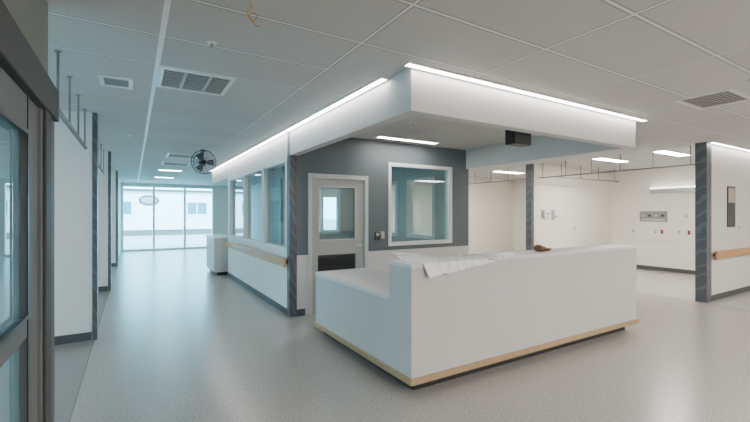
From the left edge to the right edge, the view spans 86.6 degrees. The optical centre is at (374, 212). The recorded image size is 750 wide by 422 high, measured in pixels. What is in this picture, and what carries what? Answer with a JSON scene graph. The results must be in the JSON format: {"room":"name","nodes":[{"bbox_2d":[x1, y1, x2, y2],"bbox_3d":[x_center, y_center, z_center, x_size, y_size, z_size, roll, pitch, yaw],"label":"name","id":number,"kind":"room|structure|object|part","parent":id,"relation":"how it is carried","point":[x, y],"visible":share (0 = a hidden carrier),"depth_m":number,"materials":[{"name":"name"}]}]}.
{"room":"hospital ward","nodes":[
{"label":"hospital ward","id":0,"kind":"room"},
{"bbox_2d":[0,0,47,421],"bbox_3d":[-0.146,0.160,-0.703,0.140,2.740,6.950,0,0,-31],"label":"wall","id":1,"kind":"structure","parent":0,"point":[31,16],"depth_m":1.91,"materials":[{"name":"white paint"}]},
{"bbox_2d":[0,0,58,421],"bbox_3d":[-1.237,0.410,1.149,0.180,2.240,2.650,0,0,-31],"label":"door","id":2,"kind":"structure","parent":1,"relation":"in","point":[29,99],"depth_m":1.78,"materials":[{"name":"metal"}]},
{"bbox_2d":[54,109,91,344],"bbox_3d":[-5.170,0.160,3.801,4.115,2.740,0.152,0,0,-31],"label":"wall","id":3,"kind":"structure","parent":0,"point":[72,162],"depth_m":4.70,"materials":[{"name":"white paint"}]},
{"bbox_2d":[92,112,97,339],"bbox_3d":[-3.424,0.160,4.870,0.050,2.740,0.164,0,0,-31],"label":"trim","id":4,"kind":"structure","parent":3,"relation":"attached to","point":[94,115],"depth_m":4.80,"materials":[{"name":"metal"}]},
{"bbox_2d":[98,151,107,286],"bbox_3d":[-7.007,0.160,6.823,4.115,2.740,0.140,0,0,-31],"label":"wall","id":5,"kind":"structure","parent":0,"point":[102,178],"depth_m":7.78,"materials":[{"name":"white paint"}]},
{"bbox_2d":[98,286,107,291],"bbox_3d":[-6.980,1.480,6.750,4.065,0.100,0.012,0,0,-31],"label":"baseboard","id":6,"kind":"structure","parent":5,"relation":"attached to","point":[101,288],"depth_m":7.76,"materials":[{"name":"rubber"}]},
{"bbox_2d":[108,151,110,290],"bbox_3d":[-5.257,0.160,7.886,0.050,2.740,0.164,0,0,-31],"label":"trim","id":7,"kind":"structure","parent":5,"relation":"attached to","point":[109,152],"depth_m":7.82,"materials":[{"name":"metal"}]},
{"bbox_2d":[111,171,115,262],"bbox_3d":[-9.189,0.160,10.412,4.115,2.740,0.140,0,0,-31],"label":"wall","id":8,"kind":"structure","parent":0,"point":[113,173],"depth_m":11.37,"materials":[{"name":"white paint"}]},
{"bbox_2d":[116,171,117,265],"bbox_3d":[-7.439,0.160,11.475,0.050,2.740,0.164,0,0,-31],"label":"trim","id":9,"kind":"structure","parent":8,"relation":"attached to","point":[116,171],"depth_m":11.41,"materials":[{"name":"stone"}]},
{"bbox_2d":[118,177,120,257],"bbox_3d":[-9.406,0.160,14.528,0.140,2.740,2.600,0,0,-31],"label":"wall","id":10,"kind":"structure","parent":0,"point":[119,182],"depth_m":14.48,"materials":[{"name":"white paint"}]},
{"bbox_2d":[121,182,335,234],"bbox_3d":[-6.519,0.160,17.892,16.450,2.740,0.150,0,0,-31],"label":"wall","id":11,"kind":"structure","parent":0,"point":[220,192],"depth_m":17.59,"materials":[{"name":"white paint"}]},
{"bbox_2d":[121,184,213,251],"bbox_3d":[-8.570,0.200,16.645,3.450,2.660,0.174,0,0,-31],"label":"window","id":12,"kind":"structure","parent":11,"relation":"in","point":[122,185],"depth_m":16.39,"materials":[{"name":"white metal"}]},
{"bbox_2d":[324,196,335,230],"bbox_3d":[-2.738,0.030,20.191,3.300,1.800,0.174,0,0,-31],"label":"window","id":13,"kind":"structure","parent":11,"relation":"in","point":[324,196],"depth_m":20.40,"materials":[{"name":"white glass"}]},
{"bbox_2d":[228,133,286,307],"bbox_3d":[-2.390,0.160,7.839,0.120,2.740,4.360,0,0,-31],"label":"wall","id":14,"kind":"structure","parent":0,"point":[268,278],"depth_m":7.14,"materials":[{"name":"white paint"}]},
{"bbox_2d":[212,164,227,183],"bbox_3d":[-4.115,-1.030,10.676,0.120,0.360,2.280,0,0,-31],"label":"soffit","id":15,"kind":"structure","parent":14,"relation":"attached to","point":[219,175],"depth_m":10.49,"materials":[{"name":"paint"}]},
{"bbox_2d":[229,174,243,239],"bbox_3d":[-3.040,-0.120,8.907,0.144,1.360,1.420,0,0,-31],"label":"window","id":16,"kind":"structure","parent":14,"relation":"in","point":[232,182],"depth_m":9.30,"materials":[{"name":"white metal"}]},
{"bbox_3d":[-3.040,-0.120,8.907,0.006,1.296,1.356,0,0,-31],"label":"glass pane","id":17,"kind":"part","parent":16,"relation":"part of","materials":[{"name":"clear glass"}]},
{"bbox_2d":[244,168,262,244],"bbox_3d":[-2.292,-0.120,7.677,0.144,1.360,1.360,0,0,-31],"label":"window","id":18,"kind":"structure","parent":14,"relation":"in","point":[247,177],"depth_m":8.21,"materials":[{"name":"white metal"}]},
{"bbox_2d":[224,240,286,267],"bbox_3d":[-2.447,0.730,7.734,0.085,0.140,4.440,0,0,-31],"label":"handrail","id":19,"kind":"object","parent":14,"relation":"attached to","point":[281,261],"visible":1,"depth_m":6.94,"materials":[{"name":"brown wood"}]},
{"bbox_2d":[227,272,286,314],"bbox_3d":[-2.442,1.480,7.796,0.012,0.100,4.380,0,0,-31],"label":"baseboard","id":20,"kind":"structure","parent":14,"relation":"attached to","point":[267,299],"depth_m":7.15,"materials":[{"name":"rubber"}]},
{"bbox_2d":[263,160,285,249],"bbox_3d":[-1.596,-0.120,6.532,0.144,1.360,1.220,0,0,-31],"label":"window","id":21,"kind":"structure","parent":14,"relation":"in","point":[267,171],"depth_m":7.01,"materials":[{"name":"white metal"}]},
{"bbox_2d":[237,166,354,245],"bbox_3d":[-2.014,0.160,10.549,3.340,2.740,0.120,0,0,-31],"label":"wall","id":22,"kind":"structure","parent":0,"point":[278,174],"depth_m":10.17,"materials":[{"name":"white paint"}]},
{"bbox_2d":[272,200,282,221],"bbox_3d":[-2.572,-0.045,10.102,0.500,0.550,0.064,0,0,-31],"label":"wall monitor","id":23,"kind":"object","parent":22,"relation":"attached to","point":[277,205],"visible":0.56,"depth_m":10.12,"materials":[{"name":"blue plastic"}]},
{"bbox_2d":[319,187,340,233],"bbox_3d":[-1.467,-0.070,10.882,1.100,1.300,0.144,0,0,-31],"label":"window","id":24,"kind":"structure","parent":22,"relation":"in","point":[321,189],"depth_m":10.97,"materials":[{"name":"white metal"}]},
{"bbox_2d":[287,131,468,314],"bbox_3d":[0.252,0.160,6.824,3.580,2.740,0.120,0,0,-31],"label":"wall","id":25,"kind":"structure","parent":0,"point":[349,156],"depth_m":6.63,"materials":[{"name":"paint"}]},
{"bbox_2d":[287,155,296,316],"bbox_3d":[-1.232,0.340,5.903,0.112,2.380,0.112,0,0,-31],"label":"trim","id":26,"kind":"structure","parent":25,"relation":"attached to","point":[291,159],"depth_m":5.86,"materials":[{"name":"metal"}]},
{"bbox_2d":[297,309,304,315],"bbox_3d":[0.329,1.480,6.793,3.480,0.100,0.012,0,0,-31],"label":"baseboard","id":27,"kind":"structure","parent":25,"relation":"attached to","point":[300,312],"depth_m":5.91,"materials":[{"name":"rubber"}]},
{"bbox_2d":[308,173,367,314],"bbox_3d":[-0.587,0.465,6.297,1.040,2.130,0.170,0,0,-31],"label":"door","id":28,"kind":"structure","parent":25,"relation":"in","point":[326,254],"depth_m":6.23,"materials":[{"name":"white wood"}]},
{"bbox_2d":[375,232,379,239],"bbox_3d":[0.034,0.380,6.604,0.080,0.140,0.038,0,0,-31],"label":"card reader","id":29,"kind":"object","parent":25,"relation":"attached to","point":[377,234],"visible":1,"depth_m":6.59,"materials":[{"name":"grey plastic"}]},
{"bbox_2d":[380,231,383,238],"bbox_3d":[0.125,0.370,6.666,0.080,0.120,0.018,0,0,-31],"label":"light switch","id":30,"kind":"object","parent":25,"relation":"attached to","point":[382,232],"visible":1,"depth_m":6.66,"materials":[{"name":"beige plastic"}]},
{"bbox_2d":[388,162,451,245],"bbox_3d":[0.803,-0.150,7.159,1.430,1.420,0.144,0,0,-31],"label":"window","id":31,"kind":"structure","parent":25,"relation":"in","point":[448,170],"depth_m":7.21,"materials":[{"name":"white metal"}]},
{"bbox_2d":[290,68,635,168],"bbox_3d":[1.070,-1.030,5.507,3.610,0.360,2.980,0,0,-31],"label":"soffit","id":32,"kind":"object","parent":25,"relation":"attached to","point":[566,130],"depth_m":4.17,"materials":[{"name":"paint"}]},
{"bbox_2d":[375,135,439,144],"bbox_3d":[0.555,-1.203,6.575,1.220,0.014,0.150,0,0,-31],"label":"ceiling light","id":33,"kind":"object","parent":32,"relation":"attached to","point":[379,136],"depth_m":6.54,"materials":[{"name":"white plastic"}]},
{"bbox_2d":[505,130,530,146],"bbox_3d":[1.583,-0.875,4.336,0.270,0.270,0.206,0,0,-31],"label":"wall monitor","id":34,"kind":"object","parent":32,"relation":"attached to","point":[512,138],"visible":0.47,"depth_m":4.30,"materials":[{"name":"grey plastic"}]},
{"bbox_2d":[47,0,749,185],"bbox_3d":[-0.597,-1.270,8.151,16.850,0.120,22.950,0,0,-31],"label":"ceiling","id":35,"kind":"structure","parent":0,"point":[636,58],"depth_m":3.16,"materials":[{"name":"paint"}]},
{"bbox_2d":[54,50,86,148],"bbox_3d":[-2.706,-0.984,3.527,0.042,0.452,2.840,0,0,-31],"label":"track","id":36,"kind":"object","parent":35,"relation":"hanging from","point":[62,116],"visible":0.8,"depth_m":3.52,"materials":[{"name":"metal"}]},
{"bbox_3d":[-2.369,-0.996,2.972,0.042,0.428,0.044,0,0,-31],"label":"hanger rod","id":37,"kind":"part","parent":36,"relation":"part of","materials":[{"name":"metal"}]},
{"bbox_3d":[-2.706,-0.996,3.527,0.042,0.428,0.044,0,0,-31],"label":"hanger rod","id":38,"kind":"part","parent":36,"relation":"part of","materials":[{"name":"metal"}]},
{"bbox_3d":[-2.706,-0.770,3.527,0.028,0.024,2.840,0,0,-31],"label":"rail","id":39,"kind":"part","parent":36,"relation":"part of","materials":[{"name":"metal"}]},
{"bbox_3d":[-3.044,-0.996,4.083,0.042,0.428,0.044,0,0,-31],"label":"hanger rod","id":40,"kind":"part","parent":36,"relation":"part of","materials":[{"name":"metal"}]},
{"bbox_3d":[-3.382,-0.996,4.638,0.042,0.428,0.044,0,0,-31],"label":"hanger rod","id":41,"kind":"part","parent":36,"relation":"part of","materials":[{"name":"metal"}]},
{"bbox_2d":[98,137,104,173],"bbox_3d":[-4.423,-0.984,6.351,0.042,0.452,3.250,0,0,-31],"label":"track","id":42,"kind":"object","parent":35,"relation":"hanging from","point":[100,165],"visible":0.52,"depth_m":6.99,"materials":[{"name":"metal"}]},
{"bbox_3d":[-4.814,-0.996,6.994,0.042,0.428,0.044,0,0,-31],"label":"hanger rod","id":43,"kind":"part","parent":42,"relation":"part of","materials":[{"name":"metal"}]},
{"bbox_2d":[98,74,132,89],"bbox_3d":[-2.376,-1.203,3.658,0.260,0.014,0.320,0,0,-31],"label":"ceiling vent","id":44,"kind":"object","parent":35,"relation":"in","point":[105,80],"visible":1,"depth_m":3.64,"materials":[{"name":"metal"}]},
{"bbox_2d":[158,169,182,171],"bbox_3d":[-5.777,-1.203,11.234,0.600,0.014,0.300,0,0,-31],"label":"ceiling light","id":45,"kind":"object","parent":35,"relation":"attached to","point":[158,169],"depth_m":11.24,"materials":[{"name":"white plastic"}]},
{"bbox_2d":[161,162,190,165],"bbox_3d":[-4.894,-1.203,9.781,0.600,0.014,0.600,0,0,-31],"label":"ceiling vent","id":46,"kind":"object","parent":35,"relation":"in","point":[163,163],"visible":1,"depth_m":9.68,"materials":[{"name":"metal"}]},
{"bbox_2d":[166,153,196,158],"bbox_3d":[-4.062,-1.203,8.414,0.600,0.014,0.600,0,0,-31],"label":"ceiling vent","id":47,"kind":"object","parent":35,"relation":"in","point":[173,155],"visible":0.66,"depth_m":8.34,"materials":[{"name":"metal"}]},
{"bbox_2d":[156,65,235,95],"bbox_3d":[-1.659,-1.203,3.672,0.600,0.014,0.600,0,0,-31],"label":"ceiling vent","id":48,"kind":"object","parent":35,"relation":"in","point":[168,77],"visible":1,"depth_m":3.63,"materials":[{"name":"metal"}]},
{"bbox_2d":[191,150,215,173],"bbox_3d":[-3.285,-0.977,7.616,0.453,0.467,0.252,0,0,-31],"label":"fan","id":49,"kind":"object","parent":35,"relation":"hanging from","point":[200,156],"visible":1,"depth_m":7.55,"materials":[{"name":"black metal"}]},
{"bbox_2d":[207,41,216,48],"bbox_3d":[-1.159,-1.191,2.830,0.070,0.038,0.070,0,0,-31],"label":"sprinkler head","id":50,"kind":"object","parent":35,"relation":"attached to","point":[212,43],"visible":1,"depth_m":2.82},
{"bbox_2d":[247,3,259,26],"bbox_3d":[-0.702,-1.147,2.300,0.075,0.129,0.036,0,0,-31],"label":"hanging cable","id":51,"kind":"object","parent":35,"relation":"hanging from","point":[249,17],"visible":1,"depth_m":2.29,"materials":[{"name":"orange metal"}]},
{"bbox_2d":[209,77,387,171],"bbox_3d":[-2.332,-1.203,7.529,0.078,0.014,9.310,0,0,-31],"label":"recessed light","id":52,"kind":"object","parent":35,"relation":"in","point":[379,80],"visible":0.94,"depth_m":4.79,"materials":[{"name":"white plastic"}]},
{"bbox_2d":[469,170,525,183],"bbox_3d":[3.101,-1.034,11.453,0.042,0.352,3.250,0,0,-31],"label":"track","id":53,"kind":"object","parent":35,"relation":"hanging from","point":[490,170],"visible":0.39,"depth_m":11.16,"materials":[{"name":"metal"}]},
{"bbox_3d":[3.101,-0.870,11.453,0.028,0.024,3.250,0,0,-31],"label":"rail","id":54,"kind":"part","parent":53,"relation":"part of","materials":[{"name":"metal"}]},
{"bbox_2d":[492,171,522,173],"bbox_3d":[3.961,-1.203,11.771,1.200,0.014,0.240,0,0,-31],"label":"ceiling light","id":55,"kind":"object","parent":35,"relation":"attached to","point":[492,171],"depth_m":11.79,"materials":[{"name":"white plastic"}]},
{"bbox_2d":[403,61,647,121],"bbox_3d":[1.887,-1.203,4.201,3.830,0.014,0.078,0,0,-31],"label":"recessed light","id":56,"kind":"object","parent":35,"relation":"in","point":[408,64],"visible":1,"depth_m":3.84,"materials":[{"name":"white plastic"}]},
{"bbox_2d":[557,163,618,181],"bbox_3d":[5.536,-1.034,10.287,2.850,0.352,0.028,0,0,-31],"label":"track","id":57,"kind":"object","parent":35,"relation":"hanging from","point":[561,163],"visible":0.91,"depth_m":10.21,"materials":[{"name":"metal"}]},
{"bbox_3d":[5.536,-0.870,10.287,2.850,0.024,0.028,0,0,-31],"label":"rail","id":58,"kind":"part","parent":57,"relation":"part of","materials":[{"name":"metal"}]},
{"bbox_2d":[592,157,629,162],"bbox_3d":[5.375,-1.203,9.061,1.200,0.014,0.240,0,0,-31],"label":"ceiling light","id":59,"kind":"object","parent":35,"relation":"attached to","point":[600,158],"depth_m":9.00,"materials":[{"name":"white plastic"}]},
{"bbox_2d":[538,146,694,177],"bbox_3d":[4.909,-1.034,8.479,0.042,0.352,3.270,0,0,-31],"label":"track","id":60,"kind":"object","parent":35,"relation":"hanging from","point":[690,164],"visible":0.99,"depth_m":8.21,"materials":[{"name":"metal"}]},
{"bbox_3d":[4.909,-0.870,8.479,0.028,0.024,3.270,0,0,-31],"label":"rail","id":61,"kind":"part","parent":60,"relation":"part of","materials":[{"name":"metal"}]},
{"bbox_2d":[651,150,691,156],"bbox_3d":[5.998,-1.203,8.036,1.200,0.014,0.240,0,0,-31],"label":"ceiling light","id":62,"kind":"object","parent":35,"relation":"attached to","point":[666,152],"depth_m":8.03,"materials":[{"name":"white plastic"}]},
{"bbox_2d":[674,88,749,108],"bbox_3d":[3.603,-1.203,4.227,0.650,0.014,0.480,0,0,-31],"label":"ceiling vent","id":63,"kind":"object","parent":35,"relation":"in","point":[727,96],"visible":1,"depth_m":4.20,"materials":[{"name":"metal"}]},
{"bbox_2d":[709,141,749,151],"bbox_3d":[7.214,-1.203,7.672,3.500,0.014,0.075,0,0,-31],"label":"recessed light","id":64,"kind":"object","parent":35,"relation":"in","point":[714,142],"visible":1,"depth_m":7.18,"materials":[{"name":"white plastic"}]},
{"bbox_2d":[54,248,749,421],"bbox_3d":[-0.597,1.590,8.151,16.850,0.120,22.950,0,0,-31],"label":"floor","id":65,"kind":"structure","parent":0,"point":[178,340],"depth_m":3.92,"materials":[{"name":"plastic"}]},
{"bbox_2d":[205,234,227,274],"bbox_3d":[-3.697,1.060,10.508,1.280,0.940,1.260,0,0,-31],"label":"base cabinet","id":66,"kind":"object","parent":65,"relation":"on","point":[216,252],"visible":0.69,"depth_m":9.80,"materials":[{"name":"white laminate"}]},
{"bbox_3d":[-4.370,1.040,10.445,0.014,0.780,0.570,0,0,-31],"label":"door","id":67,"kind":"part","parent":66,"relation":"part of","materials":[{"name":"white laminate"}]},
{"bbox_3d":[-4.064,1.040,9.941,0.014,0.780,0.570,0,0,-31],"label":"door","id":68,"kind":"part","parent":66,"relation":"part of","materials":[{"name":"white laminate"}]},
{"bbox_2d":[205,234,227,238],"bbox_3d":[-3.697,0.610,10.508,1.280,0.039,1.260,0,0,-31],"label":"countertop","id":69,"kind":"structure","parent":66,"relation":"on","point":[223,236],"depth_m":9.99,"materials":[{"name":"laminate"}]},
{"bbox_2d":[314,244,638,389],"bbox_3d":[1.335,0.980,5.110,3.678,1.100,2.054,0,0,-31],"label":"desk","id":70,"kind":"object","parent":65,"relation":"on","point":[421,331],"visible":1,"depth_m":3.97,"materials":[{"name":"white laminate"}]},
{"bbox_2d":[315,268,388,299],"bbox_3d":[1.239,0.765,5.266,3.650,0.040,1.688,0,0,-31],"label":"countertop","id":71,"kind":"structure","parent":70,"relation":"on","point":[375,282],"depth_m":4.53,"materials":[{"name":"laminate"}]},
{"bbox_2d":[392,252,494,278],"bbox_3d":[0.650,0.452,3.686,0.940,0.192,0.410,0,0,-31],"label":"sheet","id":72,"kind":"object","parent":70,"relation":"on","point":[435,266],"visible":1,"depth_m":3.58,"materials":[{"name":"paper"}]},
{"bbox_3d":[1.335,1.404,5.110,3.678,0.052,2.054,0,0,-31],"label":"trim","id":73,"kind":"part","parent":70,"relation":"part of","materials":[{"name":"brown wood"}]},
{"bbox_2d":[473,253,511,258],"bbox_3d":[1.166,0.429,3.997,0.205,0.026,0.342,0,0,-37],"label":"sheet","id":74,"kind":"object","parent":70,"relation":"on","point":[484,254],"visible":1,"depth_m":3.98,"materials":[{"name":"paper"}]},
{"bbox_2d":[534,245,550,250],"bbox_3d":[1.885,0.390,4.462,0.284,0.079,0.150,0,0,-41],"label":"glove","id":75,"kind":"object","parent":70,"relation":"on","point":[536,247],"visible":1,"depth_m":4.39,"materials":[{"name":"brown leather"}]},
{"bbox_2d":[392,184,431,234],"bbox_3d":[1.688,0.160,16.791,3.570,2.740,0.140,0,0,-31],"label":"wall","id":76,"kind":"structure","parent":0,"point":[422,194],"depth_m":16.88,"materials":[{"name":"beige paint"}]},
{"bbox_2d":[392,167,444,241],"bbox_3d":[0.566,0.160,9.637,0.120,2.740,4.360,0,0,-31],"label":"wall","id":77,"kind":"structure","parent":0,"point":[401,175],"depth_m":9.05,"materials":[{"name":"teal paint"}]},
{"bbox_2d":[392,181,396,235],"bbox_3d":[0.223,-0.105,10.200,0.144,1.330,1.400,0,0,-31],"label":"window","id":78,"kind":"structure","parent":77,"relation":"in","point":[393,182],"depth_m":9.61,"materials":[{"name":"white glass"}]},
{"bbox_2d":[407,176,434,239],"bbox_3d":[1.054,-0.105,8.833,0.144,1.330,1.000,0,0,-31],"label":"window","id":79,"kind":"structure","parent":77,"relation":"in","point":[410,183],"depth_m":9.10,"materials":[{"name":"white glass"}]},
{"bbox_2d":[469,177,513,254],"bbox_3d":[3.532,0.160,13.757,3.570,2.740,0.140,0,0,-31],"label":"wall","id":80,"kind":"structure","parent":0,"point":[491,205],"depth_m":14.03,"materials":[{"name":"beige paint"}]},
{"bbox_2d":[534,164,610,248],"bbox_3d":[5.345,0.160,10.775,3.570,2.740,0.140,0,0,-31],"label":"wall","id":81,"kind":"structure","parent":0,"point":[583,204],"depth_m":10.61,"materials":[{"name":"beige paint"}]},
{"bbox_2d":[526,164,533,249],"bbox_3d":[3.837,0.160,9.858,0.100,2.740,0.164,0,0,-31],"label":"trim","id":82,"kind":"structure","parent":81,"relation":"attached to","point":[529,167],"depth_m":9.81,"materials":[{"name":"metal"}]},
{"bbox_2d":[541,210,550,216],"bbox_3d":[4.305,0.020,10.002,0.250,0.180,0.108,0,0,-31],"label":"dispenser","id":83,"kind":"object","parent":81,"relation":"attached to","point":[544,213],"visible":1,"depth_m":9.95,"materials":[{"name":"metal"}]},
{"bbox_2d":[551,210,557,218],"bbox_3d":[4.591,0.040,10.176,0.120,0.220,0.108,0,0,-31],"label":"soap dispenser","id":84,"kind":"object","parent":81,"relation":"attached to","point":[554,213],"visible":1,"depth_m":10.14,"materials":[{"name":"grey plastic"}]},
{"bbox_2d":[514,165,694,269],"bbox_3d":[6.482,0.160,12.485,0.150,2.740,22.600,0,0,-31],"label":"wall","id":85,"kind":"structure","parent":0,"point":[630,196],"depth_m":10.76,"materials":[{"name":"beige paint"}]},
{"bbox_2d":[640,211,667,221],"bbox_3d":[7.462,0.090,10.681,0.050,0.280,0.660,0,0,-31],"label":"medical gas panel","id":86,"kind":"object","parent":85,"relation":"attached to","point":[651,216],"visible":1,"depth_m":10.65,"materials":[{"name":"grey metal"}]},
{"bbox_2d":[636,264,694,273],"bbox_3d":[7.774,1.480,10.204,0.012,0.100,3.320,0,0,-31],"label":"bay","id":87,"kind":"object","parent":85,"relation":"attached to","point":[685,271],"visible":0.44,"depth_m":10.42,"materials":[{"name":"rubber"}]},
{"bbox_2d":[649,186,694,192],"bbox_3d":[7.694,-0.600,10.237,0.124,0.140,1.100,0,0,-31],"label":"light","id":88,"kind":"object","parent":85,"relation":"attached to","point":[682,188],"visible":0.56,"depth_m":10.22,"materials":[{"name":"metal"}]},
{"bbox_2d":[712,144,749,294],"bbox_3d":[7.158,0.160,7.793,3.570,2.740,0.140,0,0,-31],"label":"wall","id":89,"kind":"structure","parent":0,"point":[730,166],"depth_m":7.30,"materials":[{"name":"white paint"}]},
{"bbox_2d":[695,142,711,302],"bbox_3d":[5.693,0.160,6.902,0.200,2.740,0.164,0,0,-31],"label":"trim","id":90,"kind":"structure","parent":89,"relation":"attached to","point":[703,151],"depth_m":6.84,"materials":[{"name":"metal"}]},
{"bbox_2d":[727,186,734,226],"bbox_3d":[6.580,-0.115,7.349,0.360,0.750,0.018,0,0,-31],"label":"room sign","id":91,"kind":"object","parent":89,"relation":"attached to","point":[730,190],"visible":1,"depth_m":7.32,"materials":[{"name":"grey plastic"}]},
{"bbox_2d":[712,286,749,300],"bbox_3d":[7.268,1.480,7.771,3.375,0.100,0.012,0,0,-31],"label":"baseboard","id":92,"kind":"structure","parent":89,"relation":"attached to","point":[747,288],"depth_m":7.32,"materials":[{"name":"rubber"}]},
{"bbox_2d":[713,247,749,258],"bbox_3d":[7.255,0.730,7.720,3.280,0.140,0.085,0,0,-31],"label":"handrail","id":93,"kind":"object","parent":89,"relation":"attached to","point":[722,254],"visible":1,"depth_m":7.16,"materials":[{"name":"brown wood"}]},
{"label":"outside","id":94,"kind":"structure","parent":0,"visible":0},
{"bbox_2d":[124,219,335,248],"bbox_3d":[-28.251,1.655,46.465,120.000,0.150,71.240,0,0,-31],"label":"ground","id":95,"kind":"structure","parent":94,"point":[192,240],"depth_m":22.86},
{"bbox_2d":[124,188,211,235],"bbox_3d":[-18.305,-0.045,28.662,16.900,3.250,4.400,0,0,-31],"label":"building","id":96,"kind":"structure","parent":95,"relation":"on","point":[138,203],"depth_m":28.39,"materials":[{"name":"white"}]},
{"bbox_3d":[-14.432,0.155,28.646,0.900,2.050,0.049,0,0,-31],"label":"door","id":97,"kind":"part","parent":96,"relation":"part of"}
]}

